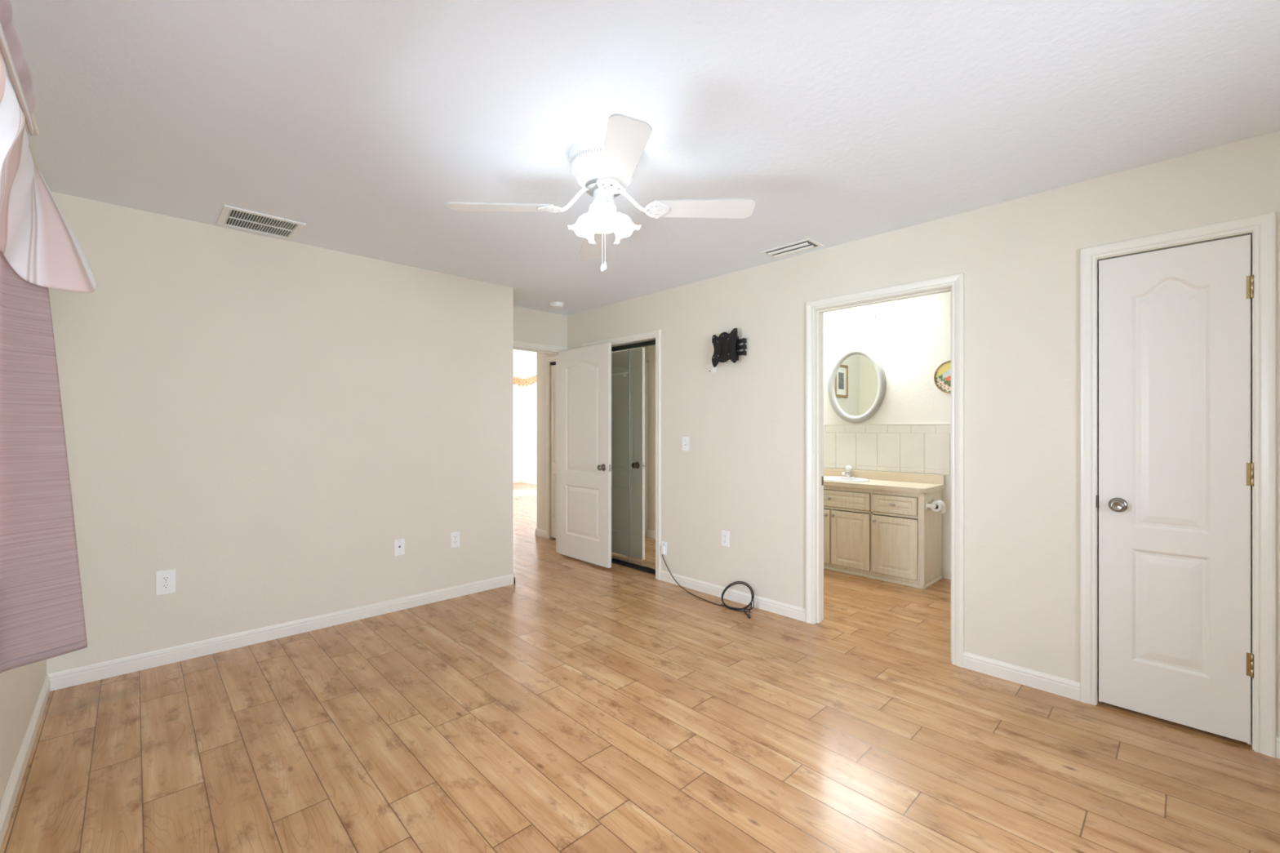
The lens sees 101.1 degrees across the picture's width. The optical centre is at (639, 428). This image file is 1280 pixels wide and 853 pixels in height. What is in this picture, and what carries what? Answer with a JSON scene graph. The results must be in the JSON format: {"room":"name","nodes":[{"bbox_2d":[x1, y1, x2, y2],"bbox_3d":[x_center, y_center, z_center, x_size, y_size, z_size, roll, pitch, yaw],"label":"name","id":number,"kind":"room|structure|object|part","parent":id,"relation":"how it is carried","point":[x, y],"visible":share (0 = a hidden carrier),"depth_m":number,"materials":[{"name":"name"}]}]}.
{"room":"empty bedroom","nodes":[
{"label":"empty bedroom","id":0,"kind":"room"},
{"bbox_2d":[0,142,46,804],"bbox_3d":[-0.829,0.062,0.335,0.120,2.440,6.073,0,0,-44],"label":"wall","id":1,"kind":"structure","parent":0,"point":[20,687],"depth_m":1.88,"materials":[{"name":"beige paint"}]},
{"bbox_2d":[0,49,39,136],"bbox_3d":[-1.089,-0.931,0.756,0.090,0.017,2.440,0,0,-44],"label":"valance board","id":2,"kind":"object","parent":1,"relation":"attached to","point":[36,132],"visible":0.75,"depth_m":1.61,"materials":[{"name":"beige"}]},
{"bbox_2d":[0,674,50,848],"bbox_3d":[-0.823,1.240,0.424,0.013,0.083,5.953,0,0,-44],"label":"baseboard","id":3,"kind":"structure","parent":1,"relation":"attached to","point":[7,803],"depth_m":1.94,"materials":[{"name":"beige wood"}]},
{"bbox_2d":[0,0,97,293],"bbox_3d":[-1.048,-0.670,0.842,2.465,0.526,0.214,0,0,45],"label":"valance","id":4,"kind":"object","parent":1,"relation":"attached to","point":[37,240],"visible":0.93,"depth_m":1.49,"materials":[{"name":"pink fabric"}]},
{"bbox_3d":[-1.047,-0.823,0.686,0.052,0.050,2.440,0,0,-44],"label":"curtain rod","id":5,"kind":"object","parent":1,"relation":"attached to","visible":0},
{"bbox_2d":[0,250,87,673],"bbox_3d":[-1.746,-0.056,1.460,0.136,1.513,0.432,0,0,-23],"label":"window shade","id":6,"kind":"object","parent":5,"relation":"hanging from","point":[42,611],"visible":0.84,"depth_m":1.58,"materials":[{"name":"fabric"}]},
{"bbox_2d":[46,191,513,674],"bbox_3d":[-2.209,0.062,3.615,2.681,2.440,0.567,0,0,-44],"label":"wall","id":7,"kind":"structure","parent":0,"point":[260,420],"depth_m":3.16,"materials":[{"name":"beige paint"}]},
{"bbox_2d":[155,568,175,595],"bbox_3d":[-2.578,0.838,2.861,0.082,0.130,0.008,0,0,-44],"label":"power outlet","id":8,"kind":"object","parent":7,"relation":"attached to","point":[165,580],"visible":1,"depth_m":2.86,"materials":[{"name":"white plastic"}]},
{"bbox_2d":[161,583,169,588],"bbox_3d":[-2.576,0.858,2.860,0.034,0.025,0.003,0,0,-44],"label":"receptacle","id":9,"kind":"object","parent":8,"relation":"attached to","point":[163,585],"depth_m":2.86,"materials":[{"name":"white plastic"}]},
{"bbox_2d":[161,576,169,581],"bbox_3d":[-2.576,0.819,2.860,0.034,0.025,0.003,0,0,-44],"label":"receptacle","id":10,"kind":"object","parent":8,"relation":"attached to","point":[163,578],"depth_m":2.86,"materials":[{"name":"white plastic"}]},
{"bbox_2d":[47,573,515,691],"bbox_3d":[-2.156,1.240,3.657,2.574,0.083,0.580,0,0,-44],"label":"baseboard","id":11,"kind":"structure","parent":7,"relation":"attached to","point":[91,673],"depth_m":3.12,"materials":[{"name":"beige wood"}]},
{"bbox_2d":[394,538,404,555],"bbox_3d":[-1.694,0.840,3.710,0.072,0.116,0.011,0,0,-44],"label":"plate","id":12,"kind":"object","parent":7,"relation":"attached to","point":[399,544],"visible":1,"depth_m":3.71,"materials":[{"name":"white plastic"}]},
{"bbox_2d":[450,531,459,547],"bbox_3d":[-1.401,0.846,3.993,0.072,0.116,0.008,0,0,-44],"label":"power outlet","id":13,"kind":"object","parent":7,"relation":"attached to","point":[455,536],"visible":1,"depth_m":3.99,"materials":[{"name":"white plastic"}]},
{"bbox_2d":[513,363,522,479],"bbox_3d":[-4.654,-0.118,10.705,5.340,2.800,0.120,0,0,-44],"label":"wall","id":14,"kind":"structure","parent":0,"point":[517,367],"depth_m":12.35,"materials":[{"name":"white paint"}]},
{"bbox_2d":[513,349,537,364],"bbox_3d":[-2.765,-1.578,8.713,5.500,0.120,5.810,0,0,-44],"label":"ceiling","id":15,"kind":"structure","parent":0,"point":[520,357],"depth_m":11.24,"materials":[{"name":"white paint"}]},
{"bbox_2d":[522,361,537,480],"bbox_3d":[-0.828,-0.118,10.494,0.120,2.800,5.490,0,0,-44],"label":"wall","id":16,"kind":"structure","parent":0,"point":[529,370],"depth_m":12.19,"materials":[{"name":"white paint"}]},
{"bbox_2d":[513,374,537,386],"bbox_3d":[-2.700,-1.103,11.974,1.366,0.269,0.580,0,0,6],"label":"floral valance","id":17,"kind":"object","parent":16,"relation":"attached to","point":[530,380],"visible":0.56,"depth_m":12.20,"materials":[{"name":"orange fabric"}]},
{"bbox_2d":[513,479,537,484],"bbox_3d":[-2.719,1.240,8.680,5.120,0.083,5.480,0,0,-44],"label":"baseboard","id":18,"kind":"structure","parent":16,"relation":"attached to","point":[515,481],"depth_m":12.28,"materials":[{"name":"beige wood"}]},
{"bbox_2d":[513,306,567,347],"bbox_3d":[-0.895,0.062,5.354,1.864,2.440,0.116,0,0,-44],"label":"wall","id":19,"kind":"structure","parent":0,"point":[531,326],"depth_m":5.19,"materials":[{"name":"beige paint"}]},
{"bbox_2d":[513,340,568,552],"bbox_3d":[-1.131,0.227,5.114,0.964,2.110,0.134,0,0,-44],"label":"door frame","id":20,"kind":"structure","parent":19,"relation":"attached to","point":[517,345],"depth_m":5.41,"materials":[{"name":"beige wood"}]},
{"bbox_2d":[537,352,555,530],"bbox_3d":[-0.896,0.062,6.026,0.116,2.440,0.854,0,0,-44],"label":"wall","id":21,"kind":"structure","parent":0,"point":[541,357],"depth_m":6.22,"materials":[{"name":"beige paint"}]},
{"bbox_2d":[535,528,546,537],"bbox_3d":[-1.060,1.240,6.319,0.313,0.083,0.230,0,0,-44],"label":"baseboard","id":22,"kind":"structure","parent":21,"relation":"attached to","point":[539,532],"depth_m":6.21,"materials":[{"name":"beige wood"}]},
{"bbox_2d":[546,355,555,538],"bbox_3d":[-0.828,0.230,5.943,0.134,2.105,0.633,0,0,-44],"label":"door frame","id":23,"kind":"structure","parent":21,"relation":"attached to","point":[550,359],"depth_m":6.10,"materials":[{"name":"beige wood"}]},
{"bbox_3d":[-0.837,-0.746,5.935,0.066,0.032,0.513,0,0,-44],"label":"door track","id":24,"kind":"object","parent":21,"relation":"attached to","visible":0},
{"bbox_2d":[551,364,555,537],"bbox_3d":[-0.915,0.268,5.997,0.030,1.985,0.300,0,0,-44],"label":"door","id":25,"kind":"structure","parent":24,"relation":"hanging from","point":[553,366],"depth_m":6.06,"materials":[{"name":"beige paint"}]},
{"bbox_2d":[0,482,1279,852],"bbox_3d":[-0.855,1.282,5.284,7.865,0.001,13.400,0,0,-44],"label":"floor","id":26,"kind":"structure","parent":0,"point":[573,705],"depth_m":2.14,"materials":[{"name":"laminate"}]},
{"bbox_2d":[611,558,655,574],"bbox_3d":[-0.130,1.267,4.901,0.040,0.030,0.957,0,0,-44],"label":"door track","id":27,"kind":"object","parent":26,"relation":"on","point":[613,561],"visible":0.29,"depth_m":4.81,"materials":[{"name":"black metal"}]},
{"bbox_2d":[611,348,629,562],"bbox_3d":[-0.268,0.254,5.074,0.024,1.985,0.507,0,0,-44],"label":"mirrored closet door","id":28,"kind":"structure","parent":27,"relation":"on","point":[620,358],"depth_m":4.98,"materials":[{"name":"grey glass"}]},
{"bbox_2d":[629,344,655,569],"bbox_3d":[0.062,0.254,4.731,0.024,1.985,0.438,0,0,-44],"label":"mirrored closet door","id":29,"kind":"structure","parent":27,"relation":"on","point":[642,359],"depth_m":4.75,"materials":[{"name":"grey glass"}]},
{"bbox_2d":[662,554,754,618],"bbox_3d":[0.524,1.169,4.014,0.186,0.226,1.035,0,0,-33],"label":"coiled cable","id":30,"kind":"object","parent":26,"relation":"on","point":[748,586],"visible":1,"depth_m":3.78,"materials":[{"name":"black rubber"}]},
{"bbox_2d":[823,485,942,589],"bbox_3d":[1.912,0.899,4.847,0.494,0.765,1.437,0,0,-44],"label":"vanity cabinet","id":31,"kind":"object","parent":26,"relation":"on","point":[891,536],"visible":0.76,"depth_m":4.43,"materials":[{"name":"brown wood"}]},
{"bbox_3d":[1.597,0.980,4.875,0.019,0.485,0.340,0,0,-44],"label":"cabinet door","id":32,"kind":"part","parent":31,"relation":"part of","materials":[{"name":"brown wood"}]},
{"bbox_3d":[1.720,0.632,4.747,0.019,0.145,0.695,0,0,-44],"label":"drawer","id":33,"kind":"part","parent":31,"relation":"part of","materials":[{"name":"brown wood"}]},
{"bbox_3d":[1.842,0.980,4.619,0.019,0.485,0.341,0,0,-44],"label":"cabinet door","id":34,"kind":"part","parent":31,"relation":"part of","materials":[{"name":"brown wood"}]},
{"bbox_2d":[823,468,944,493],"bbox_3d":[1.919,0.459,4.845,0.485,0.116,1.456,0,0,-44],"label":"countertop","id":35,"kind":"structure","parent":31,"relation":"on","point":[884,481],"depth_m":4.61,"materials":[{"name":"beige laminate"}]},
{"bbox_2d":[823,475,869,492],"bbox_3d":[1.867,0.538,4.888,0.380,0.142,0.500,0,0,-44],"label":"sink basin","id":36,"kind":"object","parent":35,"relation":"in","point":[825,477],"visible":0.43,"depth_m":4.91,"materials":[{"name":"white ceramic"}]},
{"bbox_2d":[840,465,857,479],"bbox_3d":[1.956,0.417,4.987,0.151,0.124,0.150,0,0,-44],"label":"faucet","id":37,"kind":"object","parent":35,"relation":"on","point":[848,473],"visible":1,"depth_m":5.00,"materials":[{"name":"silver metal"}]},
{"bbox_3d":[1.955,0.434,4.986,0.149,0.058,0.052,0,0,-44],"label":"spout","id":38,"kind":"part","parent":37,"relation":"part of","materials":[{"name":"silver metal"}]},
{"bbox_3d":[1.990,0.381,5.020,0.052,0.052,0.052,0,0,-21],"label":"handle","id":39,"kind":"part","parent":37,"relation":"part of","materials":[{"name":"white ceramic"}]},
{"bbox_3d":[1.990,0.470,5.020,0.056,0.018,0.150,0,0,-44],"label":"plate","id":40,"kind":"part","parent":37,"relation":"part of","materials":[{"name":"silver metal"}]},
{"bbox_3d":[2.102,0.632,4.350,0.019,0.145,0.347,0,0,-44],"label":"drawer","id":41,"kind":"part","parent":31,"relation":"part of","materials":[{"name":"brown wood"}]},
{"bbox_3d":[2.102,0.980,4.350,0.019,0.485,0.353,0,0,-44],"label":"cabinet door","id":42,"kind":"part","parent":31,"relation":"part of","materials":[{"name":"brown wood"}]},
{"bbox_2d":[924,498,937,510],"bbox_3d":[2.388,0.622,4.267,0.226,0.070,0.075,0,0,-44],"label":"toilet paper holder","id":43,"kind":"object","parent":31,"relation":"attached to","point":[926,505],"visible":0.69,"depth_m":4.21,"materials":[{"name":"white ceramic"}]},
{"bbox_3d":[2.320,0.622,4.202,0.036,0.070,0.075,0,0,-44],"label":"holder post","id":44,"kind":"part","parent":43,"relation":"part of","materials":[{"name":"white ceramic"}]},
{"bbox_2d":[930,500,945,514],"bbox_3d":[2.404,0.634,4.248,0.105,0.095,0.081,0,0,-44],"label":"toilet paper roll","id":45,"kind":"object","parent":43,"relation":"on","point":[941,505],"visible":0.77,"depth_m":4.21,"materials":[{"name":"white paper"}]},
{"bbox_2d":[9,0,1279,315],"bbox_3d":[0.622,-1.218,2.743,5.700,0.120,7.690,0,0,-44],"label":"ceiling","id":46,"kind":"structure","parent":0,"point":[357,122],"depth_m":1.91,"materials":[{"name":"white paint"}]},
{"bbox_2d":[216,204,306,239],"bbox_3d":[-2.140,-1.154,2.975,0.366,0.008,0.344,0,0,-44],"label":"ceiling vent","id":47,"kind":"object","parent":46,"relation":"in","point":[229,216],"visible":1,"depth_m":2.96,"materials":[{"name":"white plastic"}]},
{"bbox_2d":[549,302,564,308],"bbox_3d":[-0.772,-1.138,4.892,0.134,0.040,0.134,0,0,-44],"label":"smoke detector","id":48,"kind":"object","parent":46,"relation":"attached to","point":[553,304],"visible":1,"depth_m":4.85,"materials":[{"name":"white plastic"}]},
{"bbox_2d":[444,113,755,271],"bbox_3d":[-0.146,-0.911,2.236,1.066,0.494,0.935,0,0,39],"label":"ceiling fan","id":49,"kind":"object","parent":46,"relation":"hanging from","point":[604,167],"visible":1,"depth_m":2.17,"materials":[{"name":"white plastic"}]},
{"bbox_3d":[-0.583,-0.932,2.221,0.448,0.006,0.138,0,11,-2],"label":"blade","id":50,"kind":"part","parent":49,"relation":"part of","materials":[{"name":"white wood"}]},
{"bbox_3d":[-0.251,-0.864,2.290,0.122,0.131,0.128,0,0,-24],"label":"lamp shade","id":51,"kind":"part","parent":49,"relation":"part of","materials":[{"name":"white glass"}]},
{"bbox_3d":[-0.229,-0.932,2.663,0.138,0.006,0.458,-11,2,-10],"label":"blade","id":52,"kind":"part","parent":49,"relation":"part of","materials":[{"name":"white laminate"}]},
{"bbox_3d":[-0.154,-0.864,2.122,0.126,0.131,0.126,0,0,-44],"label":"lamp shade","id":53,"kind":"part","parent":49,"relation":"part of","materials":[{"name":"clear glass"}]},
{"bbox_3d":[-0.160,-0.682,2.235,0.017,0.036,0.017,0,0,-44],"label":"chain pull","id":54,"kind":"part","parent":49,"relation":"part of","materials":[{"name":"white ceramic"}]},
{"bbox_2d":[596,205,608,213],"bbox_3d":[-0.154,-0.916,2.179,0.048,0.049,0.056,0,0,0],"label":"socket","id":55,"kind":"object","parent":49,"relation":"attached to","point":[600,210],"depth_m":2.17,"materials":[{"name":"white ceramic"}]},
{"bbox_3d":[-0.148,-0.801,2.235,0.003,0.197,0.003,0,0,-44],"label":"pull chain","id":56,"kind":"part","parent":49,"relation":"part of","materials":[{"name":"white metal"}]},
{"bbox_3d":[-0.148,-0.689,2.235,0.017,0.036,0.017,0,0,-44],"label":"chain pull","id":57,"kind":"part","parent":49,"relation":"part of","materials":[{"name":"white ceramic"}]},
{"bbox_3d":[-0.068,-0.932,1.810,0.138,0.006,0.458,11,-2,-11],"label":"blade","id":58,"kind":"part","parent":49,"relation":"part of","materials":[{"name":"white wood"}]},
{"bbox_3d":[-0.058,-0.864,2.292,0.128,0.131,0.122,0,0,6],"label":"lamp shade","id":59,"kind":"part","parent":49,"relation":"part of","materials":[{"name":"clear glass"}]},
{"bbox_3d":[0.267,-0.932,2.234,0.431,0.006,0.138,0,-10,0],"label":"blade","id":60,"kind":"part","parent":49,"relation":"part of","materials":[{"name":"white laminate"}]},
{"bbox_2d":[760,238,823,258],"bbox_3d":[0.977,-1.150,3.397,0.184,0.016,0.350,0,0,-44],"label":"ceiling vent","id":61,"kind":"object","parent":46,"relation":"in","point":[807,244],"visible":1,"depth_m":3.38,"materials":[{"name":"white plastic"}]},
{"bbox_2d":[823,291,951,577],"bbox_3d":[3.327,0.062,3.826,0.100,2.440,5.100,0,0,-44],"label":"wall","id":62,"kind":"structure","parent":0,"point":[910,338],"depth_m":4.74,"materials":[{"name":"white paint"}]},
{"bbox_2d":[823,311,878,331],"bbox_3d":[1.995,-1.004,5.002,0.178,0.199,0.611,0,0,-44],"label":"vanity light","id":63,"kind":"object","parent":62,"relation":"attached to","point":[854,325],"visible":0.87,"depth_m":5.03,"materials":[{"name":"white plastic"}]},
{"bbox_3d":[2.014,-1.012,5.019,0.126,0.168,0.120,0,0,-44],"label":"plate","id":64,"kind":"part","parent":63,"relation":"part of","materials":[{"name":"white plastic"}]},
{"bbox_2d":[827,347,885,422],"bbox_3d":[2.062,-0.411,5.042,0.033,0.724,0.560,0,0,-44],"label":"oval mirror","id":65,"kind":"object","parent":62,"relation":"attached to","point":[856,381],"visible":1,"depth_m":5.04,"materials":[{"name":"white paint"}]},
{"bbox_2d":[834,354,878,416],"bbox_3d":[2.070,-0.411,5.050,0.003,0.596,0.432,0,0,-44],"label":"mirror glass","id":66,"kind":"object","parent":65,"relation":"attached to","point":[855,375],"depth_m":5.04,"materials":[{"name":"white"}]},
{"bbox_2d":[823,468,944,484],"bbox_3d":[2.086,0.440,5.005,0.023,0.078,1.456,0,0,-44],"label":"backsplash","id":67,"kind":"structure","parent":62,"relation":"attached to","point":[874,475],"depth_m":4.78,"materials":[{"name":"beige laminate"}]},
{"bbox_2d":[823,423,951,475],"bbox_3d":[2.449,0.181,4.659,0.010,0.440,2.458,0,0,-44],"label":"tile","id":68,"kind":"structure","parent":62,"relation":"attached to","point":[911,448],"depth_m":4.82,"materials":[{"name":"beige tile"}]},
{"bbox_2d":[933,360,951,393],"bbox_3d":[2.636,-0.434,4.445,0.014,0.281,0.281,0,0,-44],"label":"decorative plate","id":69,"kind":"object","parent":62,"relation":"attached to","point":[942,375],"visible":0.44,"depth_m":4.49,"materials":[{"name":"ceramic"}]},
{"bbox_2d":[943,568,951,579],"bbox_3d":[1.954,1.240,4.550,2.982,0.083,0.977,0,0,12],"label":"baseboard","id":70,"kind":"structure","parent":62,"relation":"attached to","point":[947,572],"depth_m":4.48,"materials":[{"name":"beige wood"}]},
{"bbox_2d":[567,130,1279,736],"bbox_3d":[1.553,0.062,3.105,0.116,2.440,6.520,0,0,-44],"label":"wall","id":71,"kind":"structure","parent":0,"point":[742,473],"depth_m":2.76,"materials":[{"name":"beige paint"}]},
{"bbox_2d":[558,342,613,568],"bbox_3d":[-0.521,0.246,5.058,0.162,2.032,0.806,0,0,-39],"label":"door","id":72,"kind":"structure","parent":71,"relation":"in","point":[585,466],"depth_m":4.99,"materials":[{"name":"beige paint"}]},
{"bbox_3d":[-0.353,0.358,4.773,0.059,0.066,0.066,0,0,-44],"label":"knob","id":73,"kind":"part","parent":72,"relation":"part of","materials":[{"name":"silver metal"}]},
{"bbox_2d":[581,329,661,580],"bbox_3d":[-0.160,0.225,4.872,0.134,2.115,1.077,0,0,-44],"label":"door frame","id":74,"kind":"structure","parent":71,"relation":"attached to","point":[653,335],"depth_m":4.46,"materials":[{"name":"beige wood"}]},
{"bbox_2d":[611,339,655,351],"bbox_3d":[-0.126,-0.756,4.905,0.040,0.033,0.957,0,0,-44],"label":"door track","id":75,"kind":"object","parent":71,"relation":"attached to","point":[651,342],"visible":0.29,"depth_m":4.81,"materials":[{"name":"black metal"}]},
{"bbox_2d":[661,541,666,555],"bbox_3d":[0.195,1.010,4.414,0.026,0.112,0.066,0,0,-44],"label":"cable jack plate","id":76,"kind":"object","parent":71,"relation":"attached to","point":[664,544],"visible":1,"depth_m":4.40,"materials":[{"name":"white plastic"}]},
{"bbox_2d":[682,436,688,451],"bbox_3d":[0.364,0.127,4.245,0.016,0.116,0.072,0,0,-44],"label":"light switch","id":77,"kind":"object","parent":71,"relation":"attached to","point":[685,439],"visible":1,"depth_m":4.24,"materials":[{"name":"white plastic"}]},
{"bbox_2d":[706,365,715,373],"bbox_3d":[0.542,-0.451,4.034,0.052,0.050,0.068,0,0,-44],"label":"clip","id":78,"kind":"object","parent":71,"relation":"attached to","point":[713,371],"visible":0.88,"depth_m":4.03,"materials":[{"name":"white plastic"}]},
{"bbox_2d":[721,530,728,546],"bbox_3d":[0.642,0.832,3.962,0.008,0.116,0.072,0,0,-44],"label":"power outlet","id":79,"kind":"object","parent":71,"relation":"attached to","point":[725,535],"visible":1,"depth_m":3.96,"materials":[{"name":"white plastic"}]},
{"bbox_2d":[711,328,746,367],"bbox_3d":[0.657,-0.588,3.883,0.096,0.272,0.269,0,0,-44],"label":"mount","id":80,"kind":"object","parent":71,"relation":"attached to","point":[726,347],"visible":1,"depth_m":3.86,"materials":[{"name":"black metal"}]},
{"bbox_3d":[0.709,-0.588,3.887,0.016,0.180,0.042,0,0,-44],"label":"wall plate","id":81,"kind":"part","parent":80,"relation":"part of","materials":[{"name":"black metal"}]},
{"bbox_3d":[0.693,-0.588,3.851,0.068,0.124,0.172,0,0,-44],"label":"swivel arm","id":82,"kind":"part","parent":80,"relation":"part of","materials":[{"name":"black metal"}]},
{"bbox_2d":[659,569,805,622],"bbox_3d":[0.636,1.240,3.965,0.013,0.083,1.335,0,0,-44],"label":"baseboard","id":83,"kind":"structure","parent":71,"relation":"attached to","point":[766,604],"depth_m":3.87,"materials":[{"name":"beige wood"}]},
{"bbox_2d":[805,272,964,667],"bbox_3d":[1.463,0.225,3.198,0.151,2.115,0.917,0,0,-44],"label":"door frame","id":84,"kind":"structure","parent":71,"relation":"attached to","point":[954,283],"depth_m":3.32,"materials":[{"name":"beige wood"}]},
{"bbox_3d":[1.214,0.352,3.510,0.034,0.060,0.004,0,0,-44],"label":"strike plate","id":85,"kind":"part","parent":84,"relation":"part of","materials":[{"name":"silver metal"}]},
{"bbox_2d":[963,651,1079,701],"bbox_3d":[1.902,1.240,2.649,0.013,0.083,0.483,0,0,-44],"label":"baseboard","id":86,"kind":"structure","parent":71,"relation":"attached to","point":[1070,689],"depth_m":2.63,"materials":[{"name":"beige wood"}]},
{"bbox_2d":[1098,234,1253,743],"bbox_3d":[2.281,0.244,2.253,0.094,2.036,0.482,0,0,-44],"label":"door","id":87,"kind":"structure","parent":71,"relation":"in","point":[1176,470],"depth_m":2.25,"materials":[{"name":"beige paint"}]},
{"bbox_3d":[2.147,0.348,2.367,0.059,0.066,0.066,0,0,-44],"label":"knob","id":88,"kind":"part","parent":87,"relation":"part of","materials":[{"name":"silver metal"}]},
{"bbox_2d":[1080,211,1275,757],"bbox_3d":[2.314,0.220,2.301,0.134,2.124,0.589,0,0,-44],"label":"door frame","id":89,"kind":"structure","parent":71,"relation":"attached to","point":[1261,228],"depth_m":2.10,"materials":[{"name":"beige wood"}]},
{"bbox_3d":[2.125,0.339,2.447,0.032,0.057,0.010,0,0,-44],"label":"strike plate","id":90,"kind":"part","parent":89,"relation":"part of","materials":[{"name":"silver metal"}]},
{"bbox_2d":[1275,735,1279,759],"bbox_3d":[3.123,1.240,1.381,0.013,0.083,1.859,0,0,-44],"label":"baseboard","id":91,"kind":"structure","parent":71,"relation":"attached to","point":[1277,738],"depth_m":2.04,"materials":[{"name":"beige wood"}]}
]}

